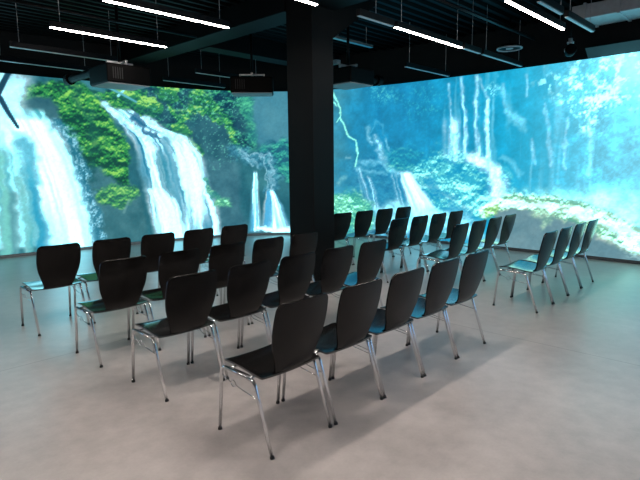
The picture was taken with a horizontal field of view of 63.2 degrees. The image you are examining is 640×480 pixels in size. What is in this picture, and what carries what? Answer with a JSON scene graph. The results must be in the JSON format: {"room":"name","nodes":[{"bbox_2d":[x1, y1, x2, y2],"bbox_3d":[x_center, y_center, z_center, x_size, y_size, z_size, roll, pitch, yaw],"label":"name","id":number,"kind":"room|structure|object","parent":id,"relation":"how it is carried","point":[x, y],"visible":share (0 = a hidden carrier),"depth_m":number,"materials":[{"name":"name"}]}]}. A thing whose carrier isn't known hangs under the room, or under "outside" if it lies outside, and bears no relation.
{"room":"immersive projection room","nodes":[
{"label":"immersive projection room","id":0,"kind":"room"},
{"bbox_2d":[0,31,286,91],"bbox_3d":[-4.786,-1.724,9.495,10.731,3.980,1.281,-5,9,-31],"label":"wall","id":1,"kind":"structure","parent":0,"point":[183,66],"depth_m":10.68,"materials":[{"name":"paint"}]},
{"bbox_2d":[0,232,289,258],"bbox_3d":[-4.757,0.233,9.669,10.585,0.055,1.145,-5,9,-31],"label":"baseboard","id":2,"kind":"structure","parent":1,"relation":"attached to","point":[280,233],"depth_m":10.79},
{"bbox_2d":[120,0,285,64],"bbox_3d":[-2.115,-3.464,8.777,4.955,0.330,0.435,7,11,43],"label":"ceiling beam","id":3,"kind":"structure","parent":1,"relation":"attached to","point":[248,17],"depth_m":8.24,"materials":[{"name":"black paint"}]},
{"bbox_2d":[199,35,338,68],"bbox_3d":[-0.860,-3.663,10.153,0.350,0.350,3.310,7,11,43],"label":"trim","id":4,"kind":"structure","parent":1,"relation":"attached to","point":[264,50],"depth_m":9.61,"materials":[{"name":"black paint"}]},
{"bbox_2d":[0,51,639,260],"bbox_3d":[-0.910,-0.914,6.026,12.075,3.165,10.919,7,11,43],"label":"projection screen","id":5,"kind":"object","parent":1,"relation":"attached to","point":[556,146],"visible":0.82,"depth_m":10.01,"materials":[{"name":"multicoloured"}]},
{"bbox_2d":[0,0,602,57],"bbox_3d":[-1.031,-2.999,3.782,16.150,0.200,15.200,7,11,43],"label":"ceiling","id":6,"kind":"structure","parent":0,"point":[435,16],"depth_m":8.42,"materials":[{"name":"black metal"}]},
{"bbox_2d":[0,34,89,70],"bbox_3d":[-4.399,-3.143,8.274,0.056,0.734,1.500,7,11,43],"label":"linear light","id":7,"kind":"object","parent":6,"relation":"hanging from","point":[2,58],"visible":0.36,"depth_m":8.28,"materials":[{"name":"metal"}]},
{"bbox_2d":[0,60,83,70],"bbox_3d":[-4.395,-2.784,8.325,0.034,0.008,1.492,7,11,43],"label":"diffuser","id":8,"kind":"object","parent":7,"relation":"attached to","point":[13,61],"depth_m":8.31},
{"bbox_2d":[9,3,117,61],"bbox_3d":[-3.645,-3.038,7.478,0.056,0.734,1.520,7,11,43],"label":"linear light","id":9,"kind":"object","parent":6,"relation":"hanging from","point":[13,44],"visible":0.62,"depth_m":7.43,"materials":[{"name":"metal"}]},
{"bbox_2d":[10,46,117,61],"bbox_3d":[-3.642,-2.678,7.529,0.034,0.008,1.512,7,11,43],"label":"diffuser","id":10,"kind":"object","parent":9,"relation":"attached to","point":[47,50],"depth_m":7.48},
{"bbox_2d":[2,0,196,37],"bbox_3d":[-2.996,-3.064,7.210,0.036,0.036,3.000,7,11,43],"label":"ceiling pipe","id":11,"kind":"object","parent":6,"relation":"hanging from","point":[12,1],"visible":1,"depth_m":7.11,"materials":[{"name":"black metal"}]},
{"bbox_2d":[63,2,150,90],"bbox_3d":[-3.272,-2.868,7.866,1.570,1.177,0.665,7,11,43],"label":"projector","id":12,"kind":"object","parent":6,"relation":"hanging from","point":[120,75],"visible":0.94,"depth_m":7.47,"materials":[{"name":"black plastic"}]},
{"bbox_2d":[112,66,122,78],"bbox_3d":[-2.824,-2.337,7.269,0.008,0.156,0.144,7,11,43],"label":"vent grille","id":13,"kind":"object","parent":12,"relation":"attached to","point":[117,71],"depth_m":7.26,"materials":[{"name":"black metal"}]},
{"bbox_2d":[48,0,166,47],"bbox_3d":[-2.626,-2.912,6.526,0.056,0.734,1.500,7,11,43],"label":"linear light","id":14,"kind":"object","parent":6,"relation":"hanging from","point":[59,25],"visible":1,"depth_m":6.48,"materials":[{"name":"grey plastic"}]},
{"bbox_2d":[49,27,165,47],"bbox_3d":[-2.622,-2.553,6.577,0.034,0.008,1.492,7,11,43],"label":"diffuser","id":15,"kind":"object","parent":14,"relation":"attached to","point":[71,29],"depth_m":6.54,"materials":[{"name":"white plastic"}]},
{"bbox_2d":[103,0,229,28],"bbox_3d":[-1.607,-2.787,5.574,0.056,0.734,1.500,7,11,43],"label":"linear light","id":16,"kind":"object","parent":6,"relation":"hanging from","point":[138,4],"visible":1,"depth_m":5.61,"materials":[{"name":"grey plastic"}]},
{"bbox_2d":[162,63,225,87],"bbox_3d":[-2.472,-3.449,10.268,0.056,0.734,1.420,7,11,43],"label":"linear light","id":17,"kind":"object","parent":6,"relation":"hanging from","point":[164,78],"visible":0.96,"depth_m":10.25,"materials":[{"name":"metal"}]},
{"bbox_2d":[163,80,224,87],"bbox_3d":[-2.468,-3.089,10.319,0.034,0.008,1.412,7,11,43],"label":"diffuser","id":18,"kind":"object","parent":17,"relation":"attached to","point":[179,81],"depth_m":10.33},
{"bbox_2d":[195,50,255,77],"bbox_3d":[-1.659,-3.352,9.533,0.056,0.734,1.470,7,11,43],"label":"linear light","id":19,"kind":"object","parent":6,"relation":"hanging from","point":[197,70],"visible":0.55,"depth_m":9.30,"materials":[{"name":"metal"}]},
{"bbox_2d":[230,34,273,96],"bbox_3d":[-1.220,-3.149,9.362,0.740,1.087,0.850,-1,8,-4],"label":"projector","id":20,"kind":"object","parent":6,"relation":"hanging from","point":[243,85],"visible":0.98,"depth_m":9.02,"materials":[{"name":"black plastic"}]},
{"bbox_2d":[235,79,244,88],"bbox_3d":[-1.385,-2.693,8.988,0.160,0.162,0.008,-1,8,-4],"label":"vent grille","id":21,"kind":"object","parent":20,"relation":"attached to","point":[239,83],"depth_m":8.99,"materials":[{"name":"black metal"}]},
{"bbox_2d":[298,0,318,5],"bbox_3d":[-0.562,-2.676,4.721,0.056,0.734,1.520,7,11,43],"label":"linear light","id":22,"kind":"object","parent":6,"relation":"hanging from","point":[312,2],"visible":1,"depth_m":5.24,"materials":[{"name":"grey plastic"}]},
{"bbox_2d":[317,0,367,9],"bbox_3d":[3.409,-2.775,3.545,9.365,0.330,0.435,7,11,43],"label":"trim","id":23,"kind":"structure","parent":6,"relation":"attached to","point":[329,4],"depth_m":6.63,"materials":[{"name":"black paint"}]},
{"bbox_2d":[333,27,372,47],"bbox_3d":[0.543,-3.454,8.676,0.074,0.325,1.030,7,11,43],"label":"linear light","id":24,"kind":"object","parent":6,"relation":"hanging from","point":[339,38],"visible":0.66,"depth_m":8.73,"materials":[{"name":"grey metal"}]},
{"bbox_2d":[333,26,383,89],"bbox_3d":[0.561,-3.050,8.500,0.620,1.077,0.976,7,11,43],"label":"projector","id":25,"kind":"object","parent":6,"relation":"hanging from","point":[345,77],"visible":0.79,"depth_m":8.26,"materials":[{"name":"black plastic"}]},
{"bbox_2d":[356,8,393,26],"bbox_3d":[0.635,-2.856,5.888,0.056,0.734,0.640,7,11,43],"label":"linear light","id":26,"kind":"object","parent":6,"relation":"hanging from","point":[361,13],"visible":1,"depth_m":5.88,"materials":[{"name":"metal"}]},
{"bbox_2d":[357,15,392,26],"bbox_3d":[0.638,-2.496,5.939,0.034,0.008,0.632,7,11,43],"label":"diffuser","id":27,"kind":"object","parent":26,"relation":"attached to","point":[369,17],"depth_m":5.93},
{"bbox_2d":[404,33,449,76],"bbox_3d":[1.910,-3.336,9.156,0.056,0.734,1.420,7,11,43],"label":"linear light","id":28,"kind":"object","parent":6,"relation":"hanging from","point":[406,64],"visible":1,"depth_m":9.08,"materials":[{"name":"metal"}]},
{"bbox_2d":[405,66,448,76],"bbox_3d":[1.914,-2.977,9.208,0.034,0.008,1.412,7,11,43],"label":"diffuser","id":29,"kind":"object","parent":28,"relation":"attached to","point":[412,67],"depth_m":9.18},
{"bbox_2d":[394,0,462,47],"bbox_3d":[1.443,-2.984,6.724,0.056,0.734,1.580,7,11,43],"label":"linear light","id":30,"kind":"object","parent":6,"relation":"hanging from","point":[400,25],"visible":0.88,"depth_m":6.65,"materials":[{"name":"grey plastic"}]},
{"bbox_2d":[394,27,461,47],"bbox_3d":[1.447,-2.624,6.775,0.034,0.008,1.572,7,11,43],"label":"diffuser","id":31,"kind":"object","parent":30,"relation":"attached to","point":[407,29],"depth_m":6.72,"materials":[{"name":"white plastic"}]},
{"bbox_2d":[462,0,481,53],"bbox_3d":[2.203,-3.104,7.510,0.056,0.734,0.500,7,11,43],"label":"linear light","id":32,"kind":"object","parent":6,"relation":"hanging from","point":[466,46],"visible":0.9,"depth_m":7.51,"materials":[{"name":"metal"}]},
{"bbox_2d":[437,0,535,40],"bbox_3d":[2.394,-3.154,7.443,0.044,0.044,3.400,7,11,43],"label":"ceiling pipe","id":33,"kind":"object","parent":6,"relation":"hanging from","point":[446,2],"visible":1,"depth_m":7.36,"materials":[{"name":"black metal"}]},
{"bbox_2d":[481,5,522,66],"bbox_3d":[2.914,-3.217,8.246,0.056,0.734,1.420,7,11,43],"label":"linear light","id":34,"kind":"object","parent":6,"relation":"hanging from","point":[487,53],"visible":0.92,"depth_m":8.17,"materials":[{"name":"metal"}]},
{"bbox_2d":[481,54,521,66],"bbox_3d":[2.918,-2.857,8.297,0.034,0.008,1.412,7,11,43],"label":"diffuser","id":35,"kind":"object","parent":34,"relation":"attached to","point":[493,56],"depth_m":8.27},
{"bbox_2d":[496,17,522,51],"bbox_3d":[3.098,-3.366,8.479,0.408,0.499,0.408,7,11,43],"label":"ceiling speaker","id":36,"kind":"object","parent":6,"relation":"hanging from","point":[508,47],"visible":1,"depth_m":8.46,"materials":[{"name":"black paint"}]},
{"bbox_2d":[504,0,565,29],"bbox_3d":[2.434,-2.858,5.771,0.056,0.734,1.600,7,11,43],"label":"linear light","id":37,"kind":"object","parent":6,"relation":"hanging from","point":[522,5],"visible":1,"depth_m":5.77,"materials":[{"name":"grey plastic"}]},
{"bbox_2d":[536,0,563,14],"bbox_3d":[2.437,-2.814,5.460,0.056,0.734,0.650,7,11,43],"label":"linear light","id":38,"kind":"object","parent":6,"relation":"hanging from","point":[552,5],"visible":1,"depth_m":5.50,"materials":[{"name":"metal"}]},
{"bbox_2d":[564,10,576,56],"bbox_3d":[3.905,-3.218,8.092,0.168,0.699,0.258,2,8,16],"label":"spotlight","id":39,"kind":"object","parent":6,"relation":"hanging from","point":[571,48],"visible":1,"depth_m":8.04,"materials":[{"name":"black plastic"}]},
{"bbox_2d":[563,0,594,31],"bbox_3d":[3.087,-2.917,6.132,0.056,0.734,0.950,7,11,43],"label":"linear light","id":40,"kind":"object","parent":6,"relation":"hanging from","point":[571,16],"visible":0.91,"depth_m":6.10,"materials":[{"name":"metal"}]},
{"bbox_2d":[564,16,593,31],"bbox_3d":[3.091,-2.557,6.183,0.034,0.008,0.942,7,11,43],"label":"diffuser","id":41,"kind":"object","parent":40,"relation":"attached to","point":[573,19],"depth_m":6.15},
{"bbox_2d":[572,0,639,27],"bbox_3d":[4.563,-3.300,7.311,1.750,0.230,0.640,7,11,43],"label":"ventilation duct","id":42,"kind":"object","parent":6,"relation":"hanging from","point":[603,12],"visible":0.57,"depth_m":7.45,"materials":[{"name":"grey metal"}]},
{"bbox_2d":[0,235,639,479],"bbox_3d":[-0.970,1.082,4.347,16.100,0.200,15.200,7,11,43],"label":"floor","id":43,"kind":"structure","parent":0,"point":[551,393],"depth_m":3.65,"materials":[{"name":"concrete"}]},
{"bbox_2d":[20,243,89,335],"bbox_3d":[-2.670,0.445,5.205,0.539,0.862,0.493,7,11,43],"label":"chair","id":44,"kind":"object","parent":43,"relation":"on","point":[57,265],"visible":1,"depth_m":5.03,"materials":[{"name":"black wood"}]},
{"bbox_2d":[74,237,138,323],"bbox_3d":[-2.310,0.388,5.578,0.539,0.862,0.493,7,11,43],"label":"chair","id":45,"kind":"object","parent":43,"relation":"on","point":[117,248],"visible":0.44,"depth_m":5.36,"materials":[{"name":"black wood"}]},
{"bbox_2d":[74,256,153,367],"bbox_3d":[-1.748,0.549,4.410,0.539,0.862,0.493,7,11,43],"label":"chair","id":46,"kind":"object","parent":43,"relation":"on","point":[121,281],"visible":0.98,"depth_m":4.24,"materials":[{"name":"black wood"}]},
{"bbox_2d":[140,232,174,312],"bbox_3d":[-1.949,0.331,5.951,0.539,0.862,0.493,7,11,43],"label":"chair","id":47,"kind":"object","parent":43,"relation":"on","point":[153,246],"visible":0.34,"depth_m":5.74,"materials":[{"name":"black wood"}]},
{"bbox_2d":[132,248,206,350],"bbox_3d":[-1.394,0.493,4.777,0.539,0.862,0.493,7,11,43],"label":"chair","id":48,"kind":"object","parent":43,"relation":"on","point":[183,262],"visible":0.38,"depth_m":4.56,"materials":[{"name":"black wood"}]},
{"bbox_2d":[131,270,224,401],"bbox_3d":[-1.043,0.629,3.793,0.539,0.862,0.493,7,11,43],"label":"chair","id":49,"kind":"object","parent":43,"relation":"on","point":[189,299],"visible":1,"depth_m":3.62,"materials":[{"name":"black wood"}]},
{"bbox_2d":[183,228,217,295],"bbox_3d":[-1.589,0.274,6.324,0.539,0.862,0.493,7,11,43],"label":"chair","id":50,"kind":"object","parent":43,"relation":"on","point":[202,239],"visible":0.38,"depth_m":6.14,"materials":[{"name":"black wood"}]},
{"bbox_2d":[199,224,247,291],"bbox_3d":[-1.228,0.217,6.697,0.539,0.862,0.493,7,11,43],"label":"chair","id":51,"kind":"object","parent":43,"relation":"on","point":[234,233],"visible":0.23,"depth_m":6.47,"materials":[{"name":"black wood"}]},
{"bbox_2d":[206,242,249,335],"bbox_3d":[-1.041,0.437,5.142,0.539,0.862,0.493,7,11,43],"label":"chair","id":52,"kind":"object","parent":43,"relation":"on","point":[222,258],"visible":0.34,"depth_m":4.94,"materials":[{"name":"black wood"}]},
{"bbox_2d":[190,260,271,379],"bbox_3d":[-0.696,0.574,4.153,0.539,0.862,0.493,7,11,43],"label":"chair","id":53,"kind":"object","parent":43,"relation":"on","point":[247,284],"visible":0.84,"depth_m":3.98,"materials":[{"name":"black wood"}]},
{"bbox_2d":[223,236,283,323],"bbox_3d":[-0.687,0.381,5.508,0.539,0.862,0.493,7,11,43],"label":"chair","id":54,"kind":"object","parent":43,"relation":"on","point":[271,249],"visible":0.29,"depth_m":5.31,"materials":[{"name":"black wood"}]},
{"bbox_2d":[218,293,331,459],"bbox_3d":[-0.264,0.722,3.086,0.539,0.862,0.493,7,11,43],"label":"chair","id":55,"kind":"object","parent":43,"relation":"on","point":[298,325],"visible":1,"depth_m":2.92,"materials":[{"name":"black wood"}]},
{"bbox_2d":[240,252,315,347],"bbox_3d":[-0.348,0.519,4.512,0.539,0.862,0.493,7,11,43],"label":"chair","id":56,"kind":"object","parent":43,"relation":"on","point":[295,273],"visible":0.71,"depth_m":4.33,"materials":[{"name":"black wood"}]},
{"bbox_2d":[261,231,317,305],"bbox_3d":[-0.334,0.325,5.874,0.539,0.862,0.493,7,11,43],"label":"chair","id":57,"kind":"object","parent":43,"relation":"on","point":[302,243],"visible":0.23,"depth_m":5.65,"materials":[{"name":"black wood"}]},
{"bbox_2d":[286,0,333,280],"bbox_3d":[-0.125,-1.428,7.179,0.480,3.950,0.415,7,11,43],"label":"pillar","id":58,"kind":"structure","parent":43,"relation":"on","point":[309,28],"depth_m":6.99,"materials":[{"name":"black paint"}]},
{"bbox_2d":[333,1,376,37],"bbox_3d":[0.333,-3.092,7.444,0.476,0.640,0.980,7,11,43],"label":"beam","id":59,"kind":"structure","parent":58,"relation":"attached to","point":[344,17],"depth_m":7.13,"materials":[{"name":"grey paint"}]},
{"bbox_2d":[306,245,353,297],"bbox_3d":[-0.001,0.464,4.872,0.539,0.862,0.493,7,11,43],"label":"chair","id":60,"kind":"object","parent":43,"relation":"on","point":[336,262],"visible":0.69,"depth_m":4.69,"materials":[{"name":"black wood"}]},
{"bbox_2d":[281,278,383,424],"bbox_3d":[0.093,0.666,3.455,0.539,0.862,0.493,7,11,43],"label":"chair","id":61,"kind":"object","parent":43,"relation":"on","point":[358,304],"visible":0.8,"depth_m":3.28,"materials":[{"name":"black wood"}]},
{"bbox_2d":[334,212,352,264],"bbox_3d":[0.189,-0.018,8.234,0.493,0.862,0.539,-8,11,-42],"label":"chair","id":62,"kind":"object","parent":43,"relation":"on","point":[342,221],"visible":0.52,"depth_m":8.05,"materials":[{"name":"black wood"}]},
{"bbox_2d":[334,210,372,264],"bbox_3d":[0.558,-0.070,8.573,0.493,0.862,0.539,-8,11,-42],"label":"chair","id":63,"kind":"object","parent":43,"relation":"on","point":[363,219],"visible":0.78,"depth_m":8.38,"materials":[{"name":"black wood"}]},
{"bbox_2d":[330,239,386,306],"bbox_3d":[0.347,0.409,5.231,0.539,0.862,0.493,7,11,43],"label":"chair","id":64,"kind":"object","parent":43,"relation":"on","point":[371,254],"visible":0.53,"depth_m":5.04,"materials":[{"name":"black wood"}]},
{"bbox_2d":[353,208,392,256],"bbox_3d":[0.927,-0.122,8.912,0.493,0.862,0.539,-8,11,-42],"label":"chair","id":65,"kind":"object","parent":43,"relation":"on","point":[383,216],"visible":0.8,"depth_m":8.73,"materials":[{"name":"black wood"}]},
{"bbox_2d":[331,267,424,398],"bbox_3d":[0.438,0.611,3.812,0.539,0.862,0.493,7,11,43],"label":"chair","id":66,"kind":"object","parent":43,"relation":"on","point":[404,289],"visible":0.7,"depth_m":3.63,"materials":[{"name":"black wood"}]},
{"bbox_2d":[374,206,411,256],"bbox_3d":[1.296,-0.175,9.251,0.493,0.862,0.539,-8,11,-42],"label":"chair","id":67,"kind":"object","parent":43,"relation":"on","point":[401,212],"visible":0.3,"depth_m":9.02,"materials":[{"name":"black wood"}]},
{"bbox_2d":[380,218,408,282],"bbox_3d":[0.913,0.111,7.279,0.539,0.862,0.493,7,11,44],"label":"chair","id":68,"kind":"object","parent":43,"relation":"on","point":[398,227],"visible":0.66,"depth_m":7.09,"materials":[{"name":"black wood"}]},
{"bbox_2d":[381,215,427,272],"bbox_3d":[1.262,0.056,7.635,0.539,0.862,0.493,7,11,44],"label":"chair","id":69,"kind":"object","parent":43,"relation":"on","point":[419,223],"visible":0.8,"depth_m":7.45,"materials":[{"name":"black wood"}]},
{"bbox_2d":[373,257,459,376],"bbox_3d":[0.784,0.556,4.170,0.539,0.862,0.493,7,11,43],"label":"chair","id":70,"kind":"object","parent":43,"relation":"on","point":[442,276],"visible":0.66,"depth_m":3.98,"materials":[{"name":"black wood"}]},
{"bbox_2d":[401,212,446,271],"bbox_3d":[1.612,0.002,7.991,0.539,0.862,0.493,7,11,44],"label":"chair","id":71,"kind":"object","parent":43,"relation":"on","point":[437,222],"visible":0.72,"depth_m":7.81,"materials":[{"name":"black wood"}]},
{"bbox_2d":[420,210,462,262],"bbox_3d":[1.962,-0.053,8.347,0.539,0.862,0.493,7,11,44],"label":"chair","id":72,"kind":"object","parent":43,"relation":"on","point":[455,217],"visible":0.52,"depth_m":8.13,"materials":[{"name":"black wood"}]},
{"bbox_2d":[416,223,468,271],"bbox_3d":[1.552,0.204,6.579,0.539,0.862,0.493,7,11,42],"label":"chair","id":73,"kind":"object","parent":43,"relation":"on","point":[459,232],"visible":0.94,"depth_m":6.42,"materials":[{"name":"black wood"}]},
{"bbox_2d":[408,250,488,357],"bbox_3d":[1.129,0.501,4.527,0.539,0.862,0.493,7,11,43],"label":"chair","id":74,"kind":"object","parent":43,"relation":"on","point":[474,265],"visible":0.7,"depth_m":4.34,"materials":[{"name":"black wood"}]},
{"bbox_2d":[437,219,486,281],"bbox_3d":[1.887,0.148,6.946,0.539,0.862,0.493,7,11,42],"label":"chair","id":75,"kind":"object","parent":43,"relation":"on","point":[478,227],"visible":0.65,"depth_m":6.75,"materials":[{"name":"black wood"}]},
{"bbox_2d":[462,216,501,280],"bbox_3d":[2.221,0.092,7.314,0.539,0.862,0.493,7,11,42],"label":"chair","id":76,"kind":"object","parent":43,"relation":"on","point":[494,224],"visible":0.63,"depth_m":7.13,"materials":[{"name":"black wood"}]},
{"bbox_2d":[471,214,515,274],"bbox_3d":[2.556,0.036,7.682,0.539,0.862,0.493,7,11,42],"label":"chair","id":77,"kind":"object","parent":43,"relation":"on","point":[509,220],"visible":0.76,"depth_m":7.49,"materials":[{"name":"black wood"}]},
{"bbox_2d":[493,230,557,312],"bbox_3d":[2.295,0.310,5.784,0.539,0.862,0.493,7,11,43],"label":"chair","id":78,"kind":"object","parent":43,"relation":"on","point":[549,238],"visible":1,"depth_m":5.65,"materials":[{"name":"black wood"}]},
{"bbox_2d":[512,226,572,303],"bbox_3d":[2.636,0.254,6.146,0.539,0.862,0.493,7,11,43],"label":"chair","id":79,"kind":"object","parent":43,"relation":"on","point":[565,233],"visible":0.7,"depth_m":5.98,"materials":[{"name":"black wood"}]},
{"bbox_2d":[529,222,586,294],"bbox_3d":[2.977,0.199,6.508,0.539,0.862,0.493,7,11,43],"label":"chair","id":80,"kind":"object","parent":43,"relation":"on","point":[579,229],"visible":0.59,"depth_m":6.32,"materials":[{"name":"black wood"}]},
{"bbox_2d":[543,219,598,287],"bbox_3d":[3.318,0.144,6.869,0.539,0.862,0.493,7,11,43],"label":"chair","id":81,"kind":"object","parent":43,"relation":"on","point":[591,227],"visible":0.56,"depth_m":6.68,"materials":[{"name":"black wood"}]},
{"bbox_2d":[333,36,372,47],"bbox_3d":[0.544,-3.313,8.696,0.074,0.040,1.030,7,11,43],"label":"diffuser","id":82,"kind":"object","parent":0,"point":[339,38],"depth_m":8.69,"materials":[{"name":"grey plastic"}]},
{"bbox_2d":[333,16,639,88],"bbox_3d":[3.757,-1.730,8.896,9.353,3.980,0.628,6,11,40],"label":"wall","id":83,"kind":"structure","parent":0,"point":[550,43],"depth_m":9.39,"materials":[{"name":"paint"}]},
{"bbox_2d":[365,235,639,264],"bbox_3d":[3.737,0.226,9.088,9.274,0.055,0.493,6,11,40],"label":"baseboard","id":84,"kind":"structure","parent":83,"relation":"attached to","point":[370,236],"depth_m":8.76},
{"bbox_2d":[585,40,639,58],"bbox_3d":[5.624,-2.772,6.843,0.182,0.135,3.978,-8,11,-44],"label":"trim","id":85,"kind":"structure","parent":83,"relation":"attached to","point":[630,46],"depth_m":7.97,"materials":[{"name":"black metal"}]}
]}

